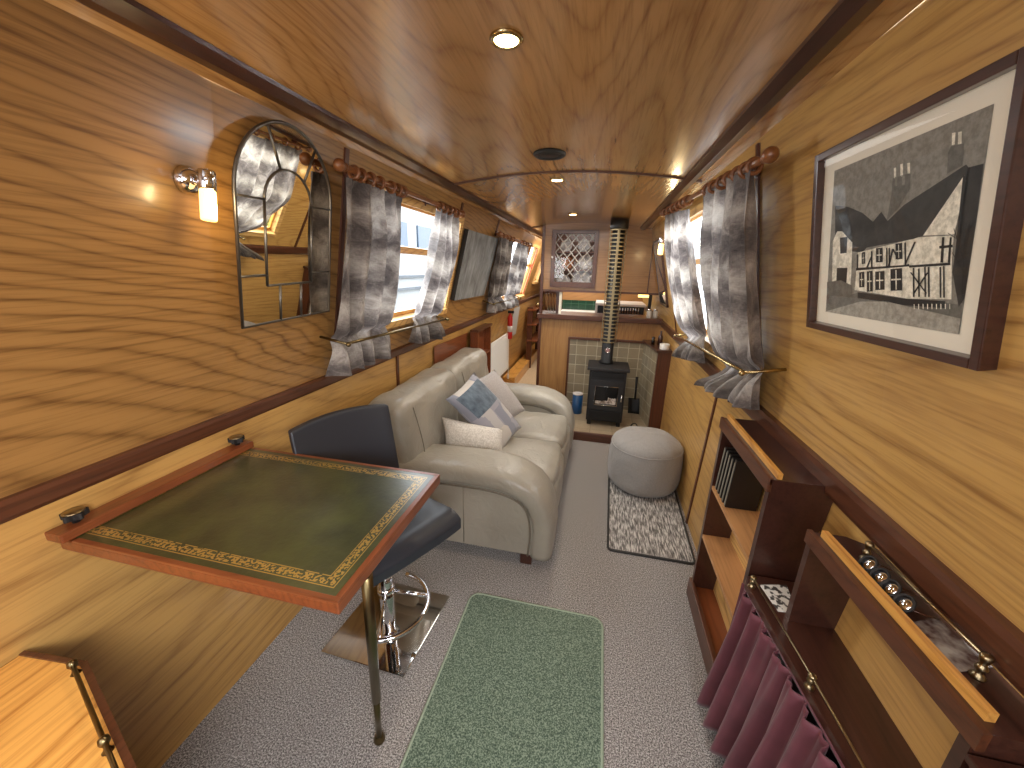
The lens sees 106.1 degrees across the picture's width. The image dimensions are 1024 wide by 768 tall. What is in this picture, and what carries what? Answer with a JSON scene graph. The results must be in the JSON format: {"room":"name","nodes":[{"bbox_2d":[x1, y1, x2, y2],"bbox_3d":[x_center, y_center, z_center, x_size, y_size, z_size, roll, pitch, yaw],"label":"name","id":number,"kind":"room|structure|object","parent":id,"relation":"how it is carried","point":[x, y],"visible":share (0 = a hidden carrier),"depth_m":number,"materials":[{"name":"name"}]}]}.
{"room":"ship interior","nodes":[
{"label":"ship interior","id":0,"kind":"room"},
{"bbox_2d":[0,0,544,497],"bbox_3d":[-0.264,-0.957,3.203,0.334,0.955,9.607,5,17,13],"label":"wall","id":1,"kind":"structure","parent":0,"point":[121,331],"depth_m":0.92,"materials":[{"name":"brown wood"}]},
{"bbox_2d":[172,164,217,221],"bbox_3d":[-0.828,-0.507,1.026,0.091,0.140,0.072,5,17,12],"label":"wall sconce","id":2,"kind":"object","parent":1,"relation":"attached to","point":[189,180],"visible":1,"depth_m":1.00,"materials":[{"name":"silver metal"}]},
{"bbox_2d":[231,120,331,328],"bbox_3d":[-0.772,-0.535,1.339,0.124,0.635,0.442,5,17,12],"label":"arched mirror","id":3,"kind":"object","parent":1,"relation":"attached to","point":[282,197],"visible":1,"depth_m":1.29,"materials":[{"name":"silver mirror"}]},
{"bbox_2d":[44,0,541,238],"bbox_3d":[-0.147,-1.367,3.052,0.179,0.132,9.604,6,17,14],"label":"trim","id":4,"kind":"structure","parent":1,"relation":"attached to","point":[73,7],"depth_m":1.01,"materials":[{"name":"brown wood"}]},
{"bbox_2d":[75,0,541,237],"bbox_3d":[-0.113,-1.369,3.043,0.182,0.137,9.604,6,17,14],"label":"trim","id":5,"kind":"structure","parent":1,"relation":"attached to","point":[131,14],"depth_m":1.03,"materials":[{"name":"brown wood"}]},
{"bbox_2d":[334,147,349,332],"bbox_3d":[-0.738,-0.488,1.653,0.182,0.920,0.022,5,17,12],"label":"trim","id":6,"kind":"structure","parent":1,"relation":"attached to","point":[346,150],"depth_m":1.61,"materials":[{"name":"brown wood"}]},
{"bbox_2d":[319,182,464,346],"bbox_3d":[-0.603,-0.659,2.127,0.220,0.703,1.252,6,18,15],"label":"window","id":7,"kind":"structure","parent":1,"relation":"in","point":[404,316],"depth_m":2.19,"materials":[{"name":"brown wood"}]},
{"bbox_2d":[333,158,465,217],"bbox_3d":[-0.493,-0.927,1.897,0.114,0.099,1.122,6,18,16],"label":"pole","id":8,"kind":"object","parent":1,"relation":"attached to","point":[339,165],"visible":0.97,"depth_m":1.62,"materials":[{"name":"brown wood"}]},
{"bbox_2d":[325,177,401,376],"bbox_3d":[-0.665,-0.460,1.767,0.245,0.800,0.440,5,17,12],"label":"curtain","id":9,"kind":"object","parent":8,"relation":"hanging from","point":[371,267],"visible":0.98,"depth_m":1.70,"materials":[{"name":"grey fabric"}]},
{"bbox_2d":[408,208,459,343],"bbox_3d":[-0.479,-0.637,2.371,0.264,0.787,0.410,5,17,12],"label":"curtain","id":10,"kind":"object","parent":8,"relation":"hanging from","point":[443,244],"visible":0.99,"depth_m":2.31,"materials":[{"name":"grey fabric"}]},
{"bbox_2d":[450,228,498,300],"bbox_3d":[-0.282,-0.925,3.019,0.158,0.493,0.640,6,18,15],"label":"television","id":11,"kind":"object","parent":1,"relation":"attached to","point":[477,250],"visible":1,"depth_m":2.92,"materials":[{"name":"black"}]},
{"bbox_2d":[483,236,527,305],"bbox_3d":[-0.065,-1.150,3.924,0.290,0.679,1.085,5,17,12],"label":"window","id":12,"kind":"structure","parent":1,"relation":"in","point":[512,236],"depth_m":3.85,"materials":[{"name":"brown wood"}]},
{"bbox_2d":[495,230,532,246],"bbox_3d":[0.033,-1.352,3.610,0.105,0.095,1.106,6,18,16],"label":"pole","id":13,"kind":"object","parent":1,"relation":"attached to","point":[500,234],"visible":0.94,"depth_m":3.36,"materials":[{"name":"brown wood"}]},
{"bbox_2d":[486,237,513,312],"bbox_3d":[-0.112,-1.002,3.603,0.252,0.662,0.700,5,17,12],"label":"curtain","id":14,"kind":"object","parent":13,"relation":"hanging from","point":[499,277],"visible":0.98,"depth_m":3.49,"materials":[{"name":"grey fabric"}]},
{"bbox_2d":[504,242,528,308],"bbox_3d":[0.040,-1.140,4.120,0.272,0.671,0.650,5,17,12],"label":"curtain","id":15,"kind":"object","parent":13,"relation":"hanging from","point":[518,267],"visible":0.92,"depth_m":3.97,"materials":[{"name":"grey fabric"}]},
{"bbox_2d":[515,243,539,299],"bbox_3d":[0.162,-1.413,4.839,0.272,0.679,0.610,5,17,12],"label":"window","id":16,"kind":"structure","parent":1,"relation":"in","point":[535,247],"depth_m":5.05,"materials":[{"name":"brown wood"}]},
{"bbox_2d":[532,262,540,283],"bbox_3d":[0.365,-1.659,5.718,0.164,0.333,0.400,5,17,12],"label":"window","id":17,"kind":"structure","parent":1,"relation":"in","point":[538,272],"depth_m":5.84,"materials":[{"name":"brown wood"}]},
{"bbox_2d":[0,293,547,767],"bbox_3d":[-0.419,-0.065,3.507,0.159,1.065,9.600,5,17,12],"label":"wall","id":18,"kind":"structure","parent":0,"point":[162,650],"depth_m":1.15,"materials":[{"name":"brown wood"}]},
{"bbox_2d":[44,434,439,745],"bbox_3d":[-0.670,0.713,1.186,0.769,0.916,0.525,5,17,12],"label":"table","id":19,"kind":"object","parent":18,"relation":"attached to","point":[308,531],"visible":1,"depth_m":0.98,"materials":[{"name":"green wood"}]},
{"bbox_2d":[0,291,548,524],"bbox_3d":[-0.393,-0.516,3.366,0.110,0.120,9.602,5,17,13],"label":"trim","id":20,"kind":"structure","parent":18,"relation":"attached to","point":[15,505],"depth_m":1.10,"materials":[{"name":"brown wood"}]},
{"bbox_2d":[396,355,399,385],"bbox_3d":[-0.714,0.282,2.450,0.042,1.002,0.022,5,17,12],"label":"trim","id":21,"kind":"structure","parent":18,"relation":"attached to","point":[397,356],"depth_m":2.33,"materials":[{"name":"brown wood"}]},
{"bbox_2d":[434,333,467,363],"bbox_3d":[-0.486,-0.170,3.106,0.034,0.395,0.641,5,17,13],"label":"wood panel","id":22,"kind":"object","parent":18,"relation":"attached to","point":[444,350],"depth_m":3.01,"materials":[{"name":"red wood"}]},
{"bbox_2d":[491,333,508,378],"bbox_3d":[-0.161,-0.227,4.401,0.064,0.605,0.955,5,17,12],"label":"radiator","id":23,"kind":"object","parent":18,"relation":"attached to","point":[499,347],"visible":0.8,"depth_m":4.37,"materials":[{"name":"white metal"}]},
{"bbox_2d":[507,311,513,338],"bbox_3d":[-0.018,-0.709,4.632,0.076,0.340,0.063,5,17,12],"label":"fire extinguisher","id":24,"kind":"object","parent":18,"relation":"attached to","point":[510,318],"visible":1,"depth_m":4.61,"materials":[{"name":"red metal"}]},
{"bbox_2d":[512,306,519,335],"bbox_3d":[0.039,-0.820,5.067,0.050,0.380,0.380,5,17,12],"label":"notice","id":25,"kind":"object","parent":18,"relation":"attached to","point":[516,310],"visible":0.8,"depth_m":5.09,"materials":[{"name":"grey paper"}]},
{"bbox_2d":[503,343,536,382],"bbox_3d":[0.317,-0.472,6.507,0.160,0.130,3.240,5,17,12],"label":"baseboard","id":26,"kind":"structure","parent":18,"relation":"attached to","point":[520,368],"depth_m":5.51,"materials":[{"name":"brown wood"}]},
{"bbox_2d":[161,358,724,767],"bbox_3d":[0.463,0.522,3.525,2.170,0.030,9.700,5,17,12],"label":"floor","id":27,"kind":"structure","parent":0,"point":[297,705],"depth_m":1.50,"materials":[{"name":"grey carpet"}]},
{"bbox_2d":[0,650,136,767],"bbox_3d":[-0.861,1.050,0.475,0.717,0.676,0.916,5,17,12],"label":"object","id":28,"kind":"structure","parent":27,"relation":"on","point":[55,712],"depth_m":0.75,"materials":[{"name":"brown wood"}]},
{"bbox_2d":[288,404,460,679],"bbox_3d":[-0.492,0.598,1.519,0.534,0.950,0.505,14,21,35],"label":"bar stool","id":29,"kind":"object","parent":27,"relation":"on","point":[406,616],"visible":0.48,"depth_m":1.52,"materials":[{"name":"grey leather"}]},
{"bbox_2d":[368,347,574,564],"bbox_3d":[-0.120,0.306,2.656,1.028,0.862,1.552,5,17,12],"label":"sofa","id":30,"kind":"object","parent":27,"relation":"on","point":[508,499],"visible":0.62,"depth_m":2.00,"materials":[{"name":"beige leather"}]},
{"bbox_2d":[368,368,458,463],"bbox_3d":[-0.556,0.250,2.320,0.307,0.577,0.761,5,17,12],"label":"cushion","id":31,"kind":"object","parent":30,"relation":"on","point":[417,406],"depth_m":2.07,"materials":[{"name":"beige leather"}]},
{"bbox_2d":[430,347,488,422],"bbox_3d":[-0.394,0.047,2.997,0.307,0.577,0.761,5,17,12],"label":"cushion","id":32,"kind":"object","parent":30,"relation":"on","point":[466,361],"depth_m":2.79,"materials":[{"name":"beige leather"}]},
{"bbox_2d":[442,417,502,450],"bbox_3d":[-0.234,0.310,2.261,0.400,0.200,0.136,5,17,12],"label":"cushion","id":33,"kind":"object","parent":30,"relation":"on","point":[457,433],"visible":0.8,"depth_m":2.22,"materials":[{"name":"beige fabric"}]},
{"bbox_2d":[446,373,520,447],"bbox_3d":[-0.158,0.178,2.409,0.277,0.450,0.498,9,19,24],"label":"cushion","id":34,"kind":"object","parent":30,"relation":"on","point":[474,400],"visible":0.86,"depth_m":2.35,"materials":[{"name":"fabric"}]},
{"bbox_2d":[479,370,524,416],"bbox_3d":[-0.081,0.085,2.694,0.203,0.335,0.385,12,20,32],"label":"cushion","id":35,"kind":"object","parent":30,"relation":"on","point":[493,381],"visible":0.66,"depth_m":2.67,"materials":[{"name":"beige fabric"}]},
{"bbox_2d":[502,437,560,485],"bbox_3d":[-0.073,0.514,2.443,0.763,0.261,0.509,5,17,12],"label":"seat cushion","id":36,"kind":"object","parent":30,"relation":"on","point":[544,452],"depth_m":2.38,"materials":[{"name":"beige leather"}]},
{"bbox_2d":[512,411,567,448],"bbox_3d":[0.039,0.374,2.911,0.763,0.261,0.509,5,17,12],"label":"seat cushion","id":37,"kind":"object","parent":30,"relation":"on","point":[552,426],"depth_m":2.77,"materials":[{"name":"beige leather"}]},
{"bbox_2d":[470,323,492,372],"bbox_3d":[-0.292,-0.066,3.679,0.085,0.972,0.460,5,17,12],"label":"bookcase","id":38,"kind":"object","parent":27,"relation":"on","point":[480,336],"visible":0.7,"depth_m":3.70,"materials":[{"name":"red wood"}]},
{"bbox_2d":[399,593,603,767],"bbox_3d":[-0.071,1.247,1.034,0.621,0.012,1.609,5,17,12],"label":"rug","id":39,"kind":"object","parent":27,"relation":"on","point":[517,684],"visible":1,"depth_m":1.40,"materials":[{"name":"green carpet"}]},
{"bbox_2d":[526,304,544,367],"bbox_3d":[0.395,-0.810,6.248,0.160,0.930,0.900,5,17,12],"label":"shelves","id":40,"kind":"object","parent":27,"relation":"on","point":[531,322],"visible":0.67,"depth_m":5.88,"materials":[{"name":"brown wood"}]},
{"bbox_2d":[595,300,646,314],"bbox_3d":[1.253,-0.418,4.683,0.550,1.130,0.500,5,17,12],"label":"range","id":41,"kind":"object","parent":27,"relation":"on","point":[626,307],"visible":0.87,"depth_m":4.32,"materials":[{"name":"black paint"}]},
{"bbox_2d":[607,474,694,564],"bbox_3d":[0.886,0.791,2.601,0.488,0.015,1.095,5,17,12],"label":"rug","id":42,"kind":"object","parent":27,"relation":"on","point":[655,528],"visible":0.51,"depth_m":2.33,"materials":[{"name":"black carpet"}]},
{"bbox_2d":[608,426,683,497],"bbox_3d":[0.950,0.529,2.756,0.500,0.391,0.505,5,17,12],"label":"pouf","id":43,"kind":"object","parent":42,"relation":"on","point":[646,462],"visible":1,"depth_m":2.58,"materials":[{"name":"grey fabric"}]},
{"bbox_2d":[686,414,832,675],"bbox_3d":[0.891,0.647,1.485,0.183,0.938,0.510,5,17,12],"label":"bookcase","id":44,"kind":"object","parent":27,"relation":"on","point":[734,545],"visible":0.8,"depth_m":1.38,"materials":[{"name":"brown wood"}]},
{"bbox_2d":[715,447,735,489],"bbox_3d":[0.922,0.357,1.594,0.114,0.205,0.036,5,17,12],"label":"case","id":45,"kind":"object","parent":44,"relation":"on","point":[725,448],"visible":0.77,"depth_m":1.59,"materials":[{"name":"black"}]},
{"bbox_2d":[717,450,738,493],"bbox_3d":[0.915,0.366,1.564,0.114,0.205,0.036,5,17,12],"label":"case","id":46,"kind":"object","parent":44,"relation":"on","point":[729,452],"visible":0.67,"depth_m":1.56,"materials":[{"name":"black"}]},
{"bbox_2d":[719,454,740,497],"bbox_3d":[0.908,0.375,1.534,0.114,0.205,0.036,5,17,12],"label":"case","id":47,"kind":"object","parent":44,"relation":"on","point":[730,455],"visible":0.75,"depth_m":1.53,"materials":[{"name":"black"}]},
{"bbox_2d":[721,457,742,502],"bbox_3d":[0.901,0.384,1.504,0.114,0.205,0.036,5,17,12],"label":"case","id":48,"kind":"object","parent":44,"relation":"on","point":[733,458],"visible":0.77,"depth_m":1.50,"materials":[{"name":"black"}]},
{"bbox_2d":[724,459,762,510],"bbox_3d":[0.894,0.388,1.472,0.114,0.215,0.037,5,17,12],"label":"case","id":49,"kind":"object","parent":44,"relation":"on","point":[744,491],"visible":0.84,"depth_m":1.47,"materials":[{"name":"black"}]},
{"bbox_2d":[696,575,922,767],"bbox_3d":[0.625,1.080,0.580,0.256,0.625,1.560,5,17,12],"label":"base cabinet","id":50,"kind":"object","parent":27,"relation":"on","point":[778,692],"visible":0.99,"depth_m":0.97,"materials":[{"name":"brown wood"}]},
{"bbox_2d":[696,583,836,767],"bbox_3d":[0.581,1.084,0.630,0.074,0.537,1.491,4,17,9],"label":"curtain","id":51,"kind":"object","parent":50,"relation":"hanging from","point":[761,715],"depth_m":1.06,"materials":[{"name":"fabric"}]},
{"bbox_2d":[760,585,790,611],"bbox_3d":[0.789,0.628,1.135,0.081,0.002,0.114,5,17,12],"label":"printed card","id":52,"kind":"object","parent":50,"relation":"on","point":[779,595],"visible":0.79,"depth_m":1.14,"materials":[{"name":"white paper"}]},
{"bbox_2d":[785,529,1023,767],"bbox_3d":[0.781,0.560,0.804,0.138,0.325,0.469,5,17,12],"label":"shelf box","id":53,"kind":"object","parent":50,"relation":"on","point":[987,712],"visible":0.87,"depth_m":0.70,"materials":[{"name":"brown wood"}]},
{"bbox_2d":[858,555,911,591],"bbox_3d":[0.815,0.410,0.841,0.069,0.034,0.079,5,17,12],"label":"spectacles","id":54,"kind":"object","parent":53,"relation":"on","point":[869,563],"visible":1,"depth_m":0.84,"materials":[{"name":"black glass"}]},
{"bbox_2d":[879,579,938,619],"bbox_3d":[0.799,0.429,0.775,0.069,0.034,0.079,5,17,12],"label":"spectacles","id":55,"kind":"object","parent":53,"relation":"on","point":[893,588],"visible":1,"depth_m":0.77,"materials":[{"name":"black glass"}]},
{"bbox_2d":[914,618,992,671],"bbox_3d":[0.794,0.472,0.702,0.069,0.002,0.114,3,17,5],"label":"leaflet","id":56,"kind":"object","parent":53,"relation":"on","point":[957,651],"visible":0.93,"depth_m":0.70,"materials":[{"name":"grey paper"}]},
{"bbox_2d":[135,0,838,232],"bbox_3d":[0.447,-1.355,2.915,1.430,0.171,9.600,5,17,12],"label":"ceiling","id":57,"kind":"structure","parent":0,"point":[641,86],"depth_m":1.07,"materials":[{"name":"brown wood"}]},
{"bbox_2d":[489,28,522,50],"bbox_3d":[-0.014,-0.849,0.949,0.084,0.013,0.084,5,17,12],"label":"recessed light","id":58,"kind":"object","parent":57,"relation":"in","point":[506,39],"visible":1,"depth_m":0.94,"materials":[{"name":"gold metal"}]},
{"bbox_2d":[533,148,565,160],"bbox_3d":[0.173,-1.056,1.774,0.150,0.017,0.150,5,17,12],"label":"ceiling vent","id":59,"kind":"object","parent":57,"relation":"in","point":[547,154],"visible":1,"depth_m":1.75,"materials":[{"name":"black metal"}]},
{"bbox_2d":[538,153,560,157],"bbox_3d":[0.173,-1.056,1.774,0.108,0.009,0.108,5,17,12],"label":"grille","id":60,"kind":"object","parent":59,"relation":"attached to","point":[540,155],"depth_m":1.77,"materials":[{"name":"black metal"}]},
{"bbox_2d":[550,177,564,181],"bbox_3d":[0.258,-1.168,2.202,0.084,0.013,0.084,5,17,12],"label":"recessed light","id":61,"kind":"object","parent":57,"relation":"in","point":[555,179],"visible":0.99,"depth_m":2.18,"materials":[{"name":"gold metal"}]},
{"bbox_2d":[442,170,701,187],"bbox_3d":[0.272,-1.095,2.049,1.376,0.072,0.028,5,17,12],"label":"trim","id":62,"kind":"structure","parent":57,"relation":"attached to","point":[558,171],"depth_m":2.02,"materials":[{"name":"brown wood"}]},
{"bbox_2d":[543,223,658,294],"bbox_3d":[0.914,-1.262,3.893,1.148,0.653,0.375,5,17,12],"label":"partition wall","id":63,"kind":"structure","parent":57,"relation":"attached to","point":[639,272],"depth_m":3.76,"materials":[{"name":"brown wood"}]},
{"bbox_2d":[556,274,569,281],"bbox_3d":[0.543,-1.088,4.083,0.150,0.148,0.038,5,17,12],"label":"dinner plate","id":64,"kind":"object","parent":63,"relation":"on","point":[562,276],"visible":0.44,"depth_m":4.08,"materials":[{"name":"white"}]},
{"bbox_2d":[560,239,571,251],"bbox_3d":[0.561,-1.430,3.977,0.124,0.122,0.035,5,17,12],"label":"dinner plate","id":65,"kind":"object","parent":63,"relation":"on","point":[563,247],"visible":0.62,"depth_m":3.98,"materials":[{"name":"white"}]},
{"bbox_2d":[561,256,573,268],"bbox_3d":[0.577,-1.271,4.021,0.136,0.134,0.036,5,17,12],"label":"dinner plate","id":66,"kind":"object","parent":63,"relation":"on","point":[566,262],"visible":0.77,"depth_m":4.02,"materials":[{"name":"brown"}]},
{"bbox_2d":[555,269,590,270],"bbox_3d":[0.630,-1.195,4.032,0.528,0.012,0.260,5,17,12],"label":"shelf","id":67,"kind":"object","parent":63,"relation":"attached to","point":[555,269],"depth_m":3.93,"materials":[{"name":"white wood"}]},
{"bbox_2d":[556,251,593,253],"bbox_3d":[0.634,-1.358,3.982,0.528,0.012,0.260,5,17,12],"label":"shelf","id":68,"kind":"object","parent":63,"relation":"attached to","point":[558,252],"depth_m":3.91,"materials":[{"name":"red wood"}]},
{"bbox_2d":[572,271,590,281],"bbox_3d":[0.729,-1.090,4.038,0.190,0.187,0.044,5,17,12],"label":"dinner plate","id":69,"kind":"object","parent":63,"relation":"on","point":[577,277],"visible":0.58,"depth_m":4.04,"materials":[{"name":"white ceramic"}]},
{"bbox_2d":[578,239,589,251],"bbox_3d":[0.737,-1.417,3.939,0.130,0.128,0.036,5,17,12],"label":"dinner plate","id":70,"kind":"object","parent":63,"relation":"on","point":[583,242],"visible":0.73,"depth_m":3.94,"materials":[{"name":"white"}]},
{"bbox_2d":[578,255,591,268],"bbox_3d":[0.752,-1.259,3.982,0.144,0.142,0.038,5,17,12],"label":"dinner plate","id":71,"kind":"object","parent":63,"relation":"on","point":[582,262],"visible":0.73,"depth_m":3.98,"materials":[{"name":"white ceramic"}]},
{"bbox_2d":[561,309,594,312],"bbox_3d":[1.228,-0.593,5.651,1.090,0.900,0.535,5,17,12],"label":"countertop","id":72,"kind":"structure","parent":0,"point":[570,310],"depth_m":5.70,"materials":[{"name":"white ceramic"}]},
{"bbox_2d":[539,319,663,395],"bbox_3d":[0.899,-0.176,4.085,1.250,1.000,0.030,5,17,12],"label":"wall","id":73,"kind":"structure","parent":0,"point":[555,333],"depth_m":4.06,"materials":[{"name":"brown wood"}]},
{"bbox_2d":[536,226,545,384],"bbox_3d":[0.300,-0.657,4.083,0.030,1.894,0.052,5,17,12],"label":"trim","id":74,"kind":"structure","parent":73,"relation":"attached to","point":[544,227],"depth_m":4.00,"materials":[{"name":"brown wood"}]},
{"bbox_2d":[573,431,612,443],"bbox_3d":[0.950,0.391,3.808,0.860,0.078,0.780,5,17,12],"label":"trim","id":75,"kind":"structure","parent":73,"relation":"attached to","point":[583,436],"depth_m":3.47,"materials":[{"name":"brown wood"}]},
{"bbox_2d":[537,310,662,324],"bbox_3d":[0.906,-0.704,4.043,1.250,0.050,0.350,5,17,12],"label":"trim","id":76,"kind":"structure","parent":73,"relation":"on","point":[565,315],"depth_m":3.93,"materials":[{"name":"brown wood"}]},
{"bbox_2d":[556,292,559,313],"bbox_3d":[0.493,-0.870,4.082,0.030,0.226,0.170,5,17,12],"label":"board","id":77,"kind":"object","parent":76,"relation":"on","point":[557,296],"visible":0.57,"depth_m":4.00,"materials":[{"name":"brown wood"}]},
{"bbox_2d":[565,336,643,396],"bbox_3d":[0.959,-0.106,4.056,0.770,0.745,0.035,5,17,12],"label":"trim","id":78,"kind":"structure","parent":73,"relation":"attached to","point":[569,337],"depth_m":4.00,"materials":[{"name":"brown wood"}]},
{"bbox_2d":[566,339,643,409],"bbox_3d":[0.970,-0.095,4.064,0.750,0.724,0.022,5,17,12],"label":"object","id":79,"kind":"structure","parent":73,"relation":"attached to","point":[581,352],"depth_m":4.03,"materials":[{"name":"tile"}]},
{"bbox_2d":[571,405,646,434],"bbox_3d":[0.963,0.392,3.822,0.840,0.068,0.750,5,17,12],"label":"hearth","id":80,"kind":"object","parent":73,"relation":"attached to","point":[600,427],"depth_m":3.72,"materials":[{"name":"stone"}]},
{"bbox_2d":[572,391,582,413],"bbox_3d":[0.672,0.193,3.966,0.108,0.214,0.108,5,17,12],"label":"canister","id":81,"kind":"object","parent":80,"relation":"on","point":[577,399],"visible":0.94,"depth_m":3.93,"materials":[{"name":"blue ceramic"}]},
{"bbox_2d":[586,360,629,426],"bbox_3d":[0.899,0.094,3.696,0.377,0.571,0.346,5,17,12],"label":"wood stove","id":82,"kind":"object","parent":80,"relation":"on","point":[607,383],"visible":1,"depth_m":3.57,"materials":[{"name":"black"}]},
{"bbox_2d":[599,217,628,364],"bbox_3d":[0.917,-0.822,3.497,0.155,1.299,0.155,-10,20,-32],"label":"flue","id":83,"kind":"object","parent":82,"relation":"on","point":[618,225],"visible":1,"depth_m":3.44,"materials":[{"name":"black metal"}]},
{"bbox_2d":[628,377,639,413],"bbox_3d":[1.268,0.115,3.957,0.133,0.374,0.116,5,17,12],"label":"shovel","id":84,"kind":"object","parent":80,"relation":"on","point":[633,403],"visible":0.97,"depth_m":3.96,"materials":[{"name":"black metal"}]},
{"bbox_2d":[637,344,657,426],"bbox_3d":[1.307,0.000,3.764,0.001,0.732,0.452,2,17,3],"label":"trim","id":85,"kind":"structure","parent":73,"relation":"attached to","point":[649,357],"depth_m":3.73,"materials":[{"name":"tile"}]},
{"bbox_2d":[562,292,642,301],"bbox_3d":[1.342,-1.200,5.766,1.180,2.000,0.040,5,17,12],"label":"wall","id":86,"kind":"structure","parent":0,"point":[566,295],"depth_m":5.75,"materials":[{"name":"brown wood"}]},
{"bbox_2d":[562,300,595,310],"bbox_3d":[1.313,-1.166,5.754,1.125,0.140,0.015,5,17,12],"label":"trim","id":87,"kind":"structure","parent":86,"relation":"attached to","point":[566,304],"depth_m":5.81,"materials":[{"name":"green tile"}]},
{"bbox_2d":[643,0,1023,632],"bbox_3d":[1.237,-0.818,2.886,0.250,1.010,9.603,5,17,11],"label":"wall","id":88,"kind":"structure","parent":0,"point":[937,446],"depth_m":0.79,"materials":[{"name":"brown wood"}]},
{"bbox_2d":[653,238,668,307],"bbox_3d":[1.326,-0.990,3.434,0.160,0.572,0.360,5,17,12],"label":"mirror","id":89,"kind":"object","parent":88,"relation":"attached to","point":[659,259],"visible":0.83,"depth_m":3.40,"materials":[{"name":"brown wood"}]},
{"bbox_2d":[654,241,665,304],"bbox_3d":[1.326,-0.990,3.435,0.143,0.535,0.320,5,17,12],"label":"mirror glass","id":90,"kind":"object","parent":89,"relation":"attached to","point":[659,259],"depth_m":3.42,"materials":[{"name":"silver mirror"}]},
{"bbox_2d":[658,237,663,254],"bbox_3d":[1.155,-1.050,2.911,0.092,0.143,0.072,5,17,12],"label":"wall sconce","id":91,"kind":"object","parent":88,"relation":"attached to","point":[661,239],"visible":0.56,"depth_m":2.90,"materials":[{"name":"silver metal"}]},
{"bbox_2d":[659,146,779,216],"bbox_3d":[0.919,-0.916,1.864,0.119,0.120,1.676,4,17,9],"label":"pole","id":92,"kind":"object","parent":88,"relation":"attached to","point":[770,154],"visible":0.89,"depth_m":1.35,"materials":[{"name":"brown wood"}]},
{"bbox_2d":[664,209,706,362],"bbox_3d":[1.058,-0.572,2.371,0.274,0.950,0.820,5,17,12],"label":"curtain","id":93,"kind":"object","parent":92,"relation":"hanging from","point":[678,237],"visible":0.97,"depth_m":2.17,"materials":[{"name":"grey fabric"}]},
{"bbox_2d":[694,170,763,409],"bbox_3d":[0.912,-0.350,1.626,0.254,0.957,0.700,5,17,12],"label":"curtain","id":94,"kind":"object","parent":92,"relation":"hanging from","point":[728,233],"visible":0.96,"depth_m":1.45,"materials":[{"name":"grey fabric"}]},
{"bbox_2d":[673,202,786,375],"bbox_3d":[1.072,-0.562,2.006,0.224,0.798,1.638,5,17,10],"label":"window","id":95,"kind":"structure","parent":88,"relation":"in","point":[696,213],"depth_m":2.03,"materials":[{"name":"brown wood"}]},
{"bbox_2d":[755,142,760,299],"bbox_3d":[0.942,-0.384,1.480,0.183,0.957,0.022,5,17,12],"label":"trim","id":96,"kind":"structure","parent":88,"relation":"attached to","point":[758,145],"depth_m":1.41,"materials":[{"name":"brown wood"}]},
{"bbox_2d":[640,0,883,229],"bbox_3d":[1.076,-1.265,2.791,0.102,0.136,9.601,5,17,11],"label":"trim","id":97,"kind":"structure","parent":88,"relation":"attached to","point":[845,16],"depth_m":0.95,"materials":[{"name":"brown wood"}]},
{"bbox_2d":[647,0,923,228],"bbox_3d":[1.128,-1.263,2.779,0.134,0.117,9.602,5,17,11],"label":"trim","id":98,"kind":"structure","parent":88,"relation":"attached to","point":[888,13],"depth_m":0.94,"materials":[{"name":"brown wood"}]},
{"bbox_2d":[644,306,1023,695],"bbox_3d":[1.320,-0.324,3.014,0.082,0.152,9.601,5,17,11],"label":"trim","id":99,"kind":"structure","parent":88,"relation":"attached to","point":[981,622],"depth_m":0.79,"materials":[{"name":"brown wood"}]},
{"bbox_2d":[806,46,1023,370],"bbox_3d":[0.785,-0.310,0.812,0.103,0.452,0.539,5,17,11],"label":"framed photograph","id":100,"kind":"object","parent":88,"relation":"attached to","point":[917,221],"visible":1,"depth_m":0.70,"materials":[{"name":"brown wood"}]},
{"bbox_2d":[643,310,1023,767],"bbox_3d":[1.350,0.105,3.135,0.090,1.035,9.600,5,17,12],"label":"wall","id":101,"kind":"structure","parent":0,"point":[687,409],"depth_m":1.01,"materials":[{"name":"brown wood"}]},
{"bbox_2d":[642,340,671,353],"bbox_3d":[1.367,-0.357,3.627,0.180,0.023,0.530,4,17,8],"label":"trim","id":102,"kind":"structure","parent":101,"relation":"attached to","point":[655,347],"depth_m":3.54,"materials":[{"name":"brown wood"}]},
{"bbox_2d":[659,343,669,349],"bbox_3d":[1.359,-0.334,3.430,0.082,0.048,0.082,5,17,12],"label":"candle tin","id":103,"kind":"object","parent":102,"relation":"on","point":[663,346],"visible":1,"depth_m":3.40,"materials":[{"name":"white ceramic"}]},
{"bbox_2d":[648,353,671,428],"bbox_3d":[1.353,0.103,3.538,0.122,0.805,0.045,5,17,12],"label":"trim","id":104,"kind":"structure","parent":101,"relation":"attached to","point":[663,359],"depth_m":3.50,"materials":[{"name":"brown wood"}]},
{"bbox_2d":[685,397,717,523],"bbox_3d":[1.118,0.401,2.251,0.052,0.973,0.022,5,17,12],"label":"trim","id":105,"kind":"structure","parent":101,"relation":"attached to","point":[715,399],"depth_m":2.26,"materials":[{"name":"brown wood"}]},
{"bbox_2d":[964,754,1023,767],"bbox_3d":[0.626,0.800,0.164,0.100,0.229,0.940,5,17,12],"label":"upper cabinet","id":106,"kind":"object","parent":101,"relation":"attached to","point":[973,761],"visible":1,"depth_m":0.57,"materials":[{"name":"brown wood"}]},
{"label":"outside","id":107,"kind":"structure","parent":0,"visible":0},
{"bbox_2d":[701,295,706,326],"bbox_3d":[-0.049,2.104,0.640,80.000,0.100,80.000,5,17,12],"label":"water","id":108,"kind":"structure","parent":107,"point":[702,296],"depth_m":22.68,"materials":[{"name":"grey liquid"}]},
{"bbox_2d":[394,206,434,310],"bbox_3d":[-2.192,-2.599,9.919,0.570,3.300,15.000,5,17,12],"label":"moored boat","id":109,"kind":"object","parent":108,"relation":"on","point":[416,227],"visible":0.12,"depth_m":8.61,"materials":[{"name":"grey"}]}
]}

